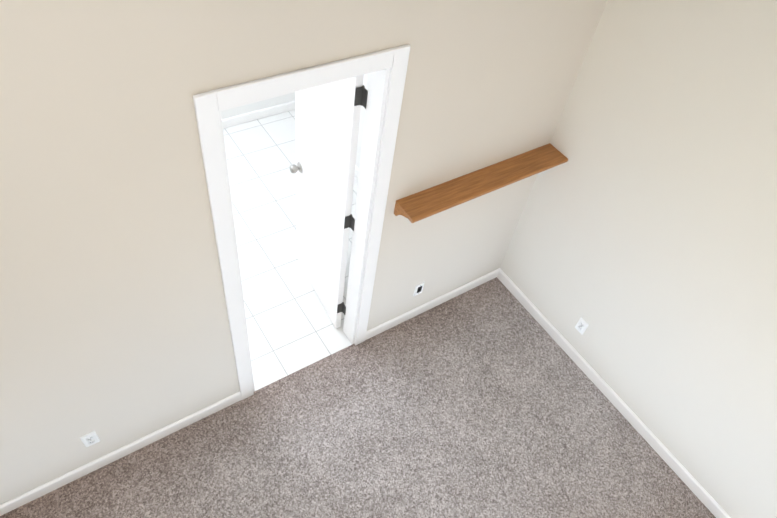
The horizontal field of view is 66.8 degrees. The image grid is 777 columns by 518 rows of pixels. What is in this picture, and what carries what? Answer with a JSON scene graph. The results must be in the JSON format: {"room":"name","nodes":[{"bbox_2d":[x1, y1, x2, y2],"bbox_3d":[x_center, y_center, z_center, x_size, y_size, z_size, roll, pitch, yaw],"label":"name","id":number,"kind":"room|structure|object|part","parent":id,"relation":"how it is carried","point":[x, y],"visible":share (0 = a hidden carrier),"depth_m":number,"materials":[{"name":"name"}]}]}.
{"room":"empty bedroom","nodes":[
{"label":"empty bedroom","id":0,"kind":"room"},
{"bbox_2d":[223,109,357,390],"bbox_3d":[-1.212,-0.099,4.299,2.500,0.096,2.420,-23,57,-25],"label":"floor","id":1,"kind":"structure","parent":0,"point":[291,328],"depth_m":4.21,"materials":[{"name":"tile"}]},
{"bbox_2d":[221,73,368,167],"bbox_3d":[-1.127,-1.034,3.362,2.740,2.540,2.420,-23,57,-25],"label":"wall","id":2,"kind":"structure","parent":0,"point":[251,107],"depth_m":5.05,"materials":[{"name":"white paint"}]},
{"bbox_2d":[222,100,358,177],"bbox_3d":[-1.234,-0.200,4.258,2.500,0.085,2.300,-23,57,-25],"label":"baseboard","id":3,"kind":"structure","parent":2,"relation":"attached to","point":[256,115],"depth_m":5.17,"materials":[{"name":"white paint"}]},
{"bbox_2d":[0,0,607,504],"bbox_3d":[-0.837,-0.298,2.130,4.565,3.513,0.120,-23,57,-25],"label":"wall","id":4,"kind":"structure","parent":0,"point":[114,328],"depth_m":2.31,"materials":[{"name":"beige paint"}]},
{"bbox_2d":[79,431,99,446],"bbox_3d":[-1.481,0.898,2.928,0.070,0.115,0.009,-23,57,-25],"label":"electrical outlet","id":5,"kind":"object","parent":4,"relation":"attached to","point":[89,439],"visible":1,"depth_m":2.92,"materials":[{"name":"white plastic"}]},
{"bbox_2d":[193,44,409,399],"bbox_3d":[-0.431,-0.045,2.913,0.855,2.097,0.156,-23,57,-25],"label":"door frame","id":6,"kind":"structure","parent":4,"relation":"in","point":[386,69],"depth_m":2.49,"materials":[{"name":"white paint"}]},
{"bbox_2d":[289,75,367,327],"bbox_3d":[-0.365,-0.421,3.288,0.159,2.008,0.719,-18,55,-22],"label":"door","id":7,"kind":"structure","parent":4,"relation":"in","point":[327,118],"depth_m":3.22,"materials":[{"name":"white paint"}]},
{"bbox_3d":[-0.205,-0.185,3.110,0.042,1.655,0.042,-23,57,-25],"label":"bath door hinge","id":8,"kind":"part","parent":7,"relation":"part of","materials":[{"name":"black metal"}]},
{"bbox_2d":[413,281,424,295],"bbox_3d":[0.201,0.198,3.787,0.070,0.115,0.019,-23,57,-25],"label":"electrical outlet","id":9,"kind":"object","parent":4,"relation":"attached to","point":[418,288],"visible":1,"depth_m":3.78,"materials":[{"name":"white plastic"}]},
{"bbox_2d":[394,143,567,222],"bbox_3d":[0.524,-0.401,3.188,1.080,0.092,0.156,-23,57,-25],"label":"wood shelf","id":10,"kind":"object","parent":4,"relation":"attached to","point":[423,204],"visible":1,"depth_m":3.12,"materials":[{"name":"brown wood"}]},
{"bbox_2d":[0,277,715,517],"bbox_3d":[0.493,2.795,2.075,4.565,0.100,5.564,-23,57,-25],"label":"floor","id":11,"kind":"structure","parent":0,"point":[488,399],"depth_m":3.43,"materials":[{"name":"grey carpet"}]},
{"bbox_2d":[500,0,776,517],"bbox_3d":[2.497,1.154,2.017,0.120,2.563,5.564,-23,57,-25],"label":"wall","id":12,"kind":"structure","parent":0,"point":[643,243],"depth_m":2.96,"materials":[{"name":"beige paint"}]},
{"bbox_2d":[0,268,730,517],"bbox_3d":[0.471,2.694,2.035,4.325,0.085,5.444,-23,57,-25],"label":"baseboard","id":13,"kind":"structure","parent":12,"relation":"attached to","point":[692,483],"depth_m":3.51,"materials":[{"name":"white paint"}]},
{"bbox_2d":[575,317,588,334],"bbox_3d":[1.228,0.428,3.753,0.009,0.115,0.070,-23,57,-25],"label":"electrical outlet","id":14,"kind":"object","parent":12,"relation":"attached to","point":[582,325],"visible":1,"depth_m":3.75,"materials":[{"name":"white plastic"}]}
]}

